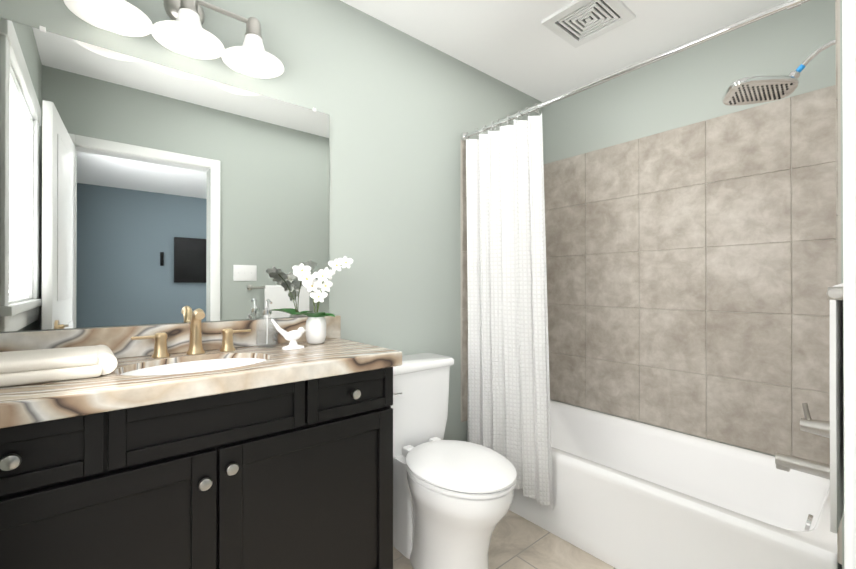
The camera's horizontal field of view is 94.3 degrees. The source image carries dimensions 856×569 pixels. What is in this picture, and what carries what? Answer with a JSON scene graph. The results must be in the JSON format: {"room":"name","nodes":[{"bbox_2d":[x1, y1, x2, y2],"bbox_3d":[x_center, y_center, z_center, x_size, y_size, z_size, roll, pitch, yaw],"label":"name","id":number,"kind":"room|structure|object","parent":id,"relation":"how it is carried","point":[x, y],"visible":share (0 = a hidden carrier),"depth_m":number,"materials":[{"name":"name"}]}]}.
{"room":"bathroom","nodes":[
{"label":"bathroom","id":0,"kind":"room"},
{"bbox_2d":[0,0,541,441],"bbox_3d":[-0.258,-0.061,1.968,2.872,2.440,0.100,0,0,-40],"label":"wall","id":1,"kind":"structure","parent":0,"point":[403,110],"depth_m":1.92,"materials":[{"name":"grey paint"}]},
{"bbox_2d":[0,18,328,331],"bbox_3d":[-0.834,-0.312,1.418,1.034,0.892,0.009,0,0,-40],"label":"mirror","id":2,"kind":"object","parent":1,"relation":"attached to","point":[135,191],"visible":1,"depth_m":1.32,"materials":[{"name":"clear glass"}]},
{"bbox_2d":[0,315,340,357],"bbox_3d":[-0.811,0.187,1.428,1.084,0.100,0.020,0,0,-40],"label":"backsplash","id":3,"kind":"structure","parent":1,"relation":"attached to","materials":[{"name":"stone"}]},
{"bbox_2d":[64,0,283,78],"bbox_3d":[-0.798,-0.921,1.328,0.622,0.220,0.212,0,0,-40],"label":"sconce","id":4,"kind":"object","parent":1,"relation":"attached to","point":[182,31],"visible":1,"depth_m":1.34,"materials":[{"name":"white glass"}]},
{"bbox_2d":[461,139,544,421],"bbox_3d":[0.491,-0.026,2.515,0.780,1.625,0.013,0,0,-40],"label":"wall tile","id":5,"kind":"structure","parent":1,"relation":"attached to","point":[464,287],"depth_m":2.27,"materials":[{"name":"grey tile"}]},
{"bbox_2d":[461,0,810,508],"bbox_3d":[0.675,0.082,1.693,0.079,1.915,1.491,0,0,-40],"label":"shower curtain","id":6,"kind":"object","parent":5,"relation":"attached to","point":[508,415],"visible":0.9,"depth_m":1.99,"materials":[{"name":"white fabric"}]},
{"bbox_2d":[393,510,615,568],"bbox_3d":[0.289,1.187,1.303,2.872,0.060,1.815,0,0,-40],"label":"floor","id":7,"kind":"structure","parent":0,"point":[517,541],"depth_m":1.72,"materials":[{"name":"tile"}]},
{"bbox_2d":[0,308,401,568],"bbox_3d":[-0.662,0.618,1.246,1.084,1.077,0.488,0,0,-40],"label":"bathroom vanity","id":8,"kind":"object","parent":7,"relation":"on","point":[196,443],"visible":1,"depth_m":1.08,"materials":[{"name":"black painted wood"},{"name":"brushed nickel"}]},
{"bbox_2d":[0,338,401,427],"bbox_3d":[-0.662,0.261,1.247,1.084,0.050,0.488,0,0,-40],"label":"countertop","id":9,"kind":"structure","parent":8,"relation":"on","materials":[{"name":"stone"}]},
{"bbox_2d":[0,345,117,386],"bbox_3d":[-0.986,0.206,1.031,0.292,0.056,0.240,0,0,-36],"label":"folded towel","id":10,"kind":"object","parent":9,"relation":"on","point":[23,367],"visible":1,"depth_m":0.97,"materials":[{"name":"white fabric"}]},
{"bbox_2d":[131,308,250,357],"bbox_3d":[-0.776,0.158,1.337,0.356,0.157,0.112,0,0,-40],"label":"faucet","id":11,"kind":"object","parent":9,"relation":"on","point":[195,350],"depth_m":1.34,"materials":[{"name":"gold metal"}]},
{"bbox_2d":[120,358,264,375],"bbox_3d":[-0.689,0.336,1.200,0.408,0.164,0.298,0,0,-40],"label":"sink","id":12,"kind":"object","parent":9,"relation":"in","point":[176,365],"depth_m":1.30,"materials":[{"name":"white ceramic"}]},
{"bbox_2d":[256,299,277,347],"bbox_3d":[-0.607,0.145,1.501,0.080,0.182,0.089,0,0,-40],"label":"soap dispenser","id":13,"kind":"object","parent":9,"relation":"on","point":[267,310],"visible":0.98,"depth_m":1.50,"materials":[{"name":"clear glass"}]},
{"bbox_2d":[271,318,306,349],"bbox_3d":[-0.510,0.180,1.466,0.122,0.112,0.060,0,0,-40],"label":"bird figurine","id":14,"kind":"object","parent":9,"relation":"on","point":[292,336],"visible":0.98,"depth_m":1.46,"materials":[{"name":"white ceramic"}]},
{"bbox_2d":[292,256,352,343],"bbox_3d":[-0.434,0.060,1.589,0.246,0.353,0.128,0,0,-40],"label":"vase","id":15,"kind":"object","parent":9,"relation":"on","point":[316,327],"visible":1,"depth_m":1.57,"materials":[{"name":"white ceramic"}]},
{"bbox_2d":[391,353,516,568],"bbox_3d":[0.048,0.757,1.672,0.476,0.802,0.724,0,0,-40],"label":"toilet","id":16,"kind":"object","parent":7,"relation":"on","point":[452,500],"visible":0.85,"depth_m":1.56,"materials":[{"name":"white ceramic"}]},
{"bbox_2d":[509,400,841,568],"bbox_3d":[0.985,0.972,1.947,0.753,0.373,1.486,0,0,-40],"label":"bathtub","id":17,"kind":"object","parent":7,"relation":"on","point":[629,494],"visible":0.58,"depth_m":1.72,"materials":[{"name":"white ceramic"}]},
{"bbox_2d":[340,0,786,101],"bbox_3d":[1.734,-1.317,0.311,3.820,0.060,5.200,0,0,-40],"label":"ceiling","id":18,"kind":"structure","parent":0,"point":[517,45],"depth_m":2.03,"materials":[{"name":"white paint"}]},
{"bbox_2d":[541,0,635,47],"bbox_3d":[0.769,-1.273,1.907,0.310,0.016,0.310,0,0,-40],"label":"ceiling vent","id":19,"kind":"object","parent":18,"relation":"in","point":[576,23],"visible":1,"depth_m":1.90,"materials":[{"name":"grey"}]},
{"bbox_2d":[542,0,835,456],"bbox_3d":[1.389,-0.060,2.153,0.100,2.440,1.715,0,0,-40],"label":"wall","id":20,"kind":"structure","parent":0,"point":[691,85],"depth_m":2.08,"materials":[{"name":"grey paint"}]},
{"bbox_2d":[545,88,824,462],"bbox_3d":[1.280,-0.027,2.194,0.014,1.625,1.512,0,0,-40],"label":"wall tile","id":21,"kind":"structure","parent":20,"relation":"attached to","point":[693,271],"depth_m":2.04,"materials":[{"name":"grey tile"}]},
{"bbox_2d":[840,0,843,568],"bbox_3d":[1.488,-0.064,1.328,0.800,2.440,0.088,0,0,-40],"label":"wall","id":22,"kind":"structure","parent":0,"point":[841,213],"depth_m":1.11,"materials":[{"name":"grey paint"}]},
{"bbox_2d":[825,0,841,564],"bbox_3d":[1.450,-0.030,1.362,0.775,1.625,0.012,0,0,-40],"label":"wall tile","id":23,"kind":"structure","parent":22,"relation":"attached to","point":[832,93],"depth_m":1.68,"materials":[{"name":"grey tile"}]},
{"bbox_2d":[722,39,835,105],"bbox_3d":[1.343,-0.826,1.518,0.201,0.177,0.363,0,0,-40],"label":"shower head","id":24,"kind":"object","parent":23,"relation":"attached to","point":[752,90],"visible":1,"depth_m":1.54},
{"bbox_2d":[775,452,829,479],"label":"spout","id":25,"kind":"object","parent":23,"relation":"attached to","point":[785,462],"depth_m":1.45,"materials":[{"name":"silver metal"}]},
{"bbox_2d":[800,403,829,437],"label":"valve","id":26,"kind":"object","parent":23,"relation":"attached to","point":[818,427],"depth_m":1.43,"materials":[{"name":"silver metal"}]},
{"bbox_3d":[0.839,-0.066,0.659,2.652,2.440,0.115,0,0,-40],"label":"wall","id":27,"kind":"structure","parent":0,"visible":0},
{"bbox_2d":[827,283,843,533],"bbox_3d":[0.864,0.214,0.791,0.604,0.442,0.058,0,0,-40],"label":"towel rail","id":28,"kind":"object","parent":27,"relation":"attached to","point":[835,295],"visible":0.65,"depth_m":0.70,"materials":[{"name":"silver metal"}]},
{"bbox_2d":[842,0,855,568],"bbox_3d":[0.213,0.119,0.139,0.857,2.066,0.145,0,0,-40],"label":"door frame","id":29,"kind":"structure","parent":27,"relation":"attached to","point":[849,159],"depth_m":0.43,"materials":[{"name":"white paint"}]}
]}

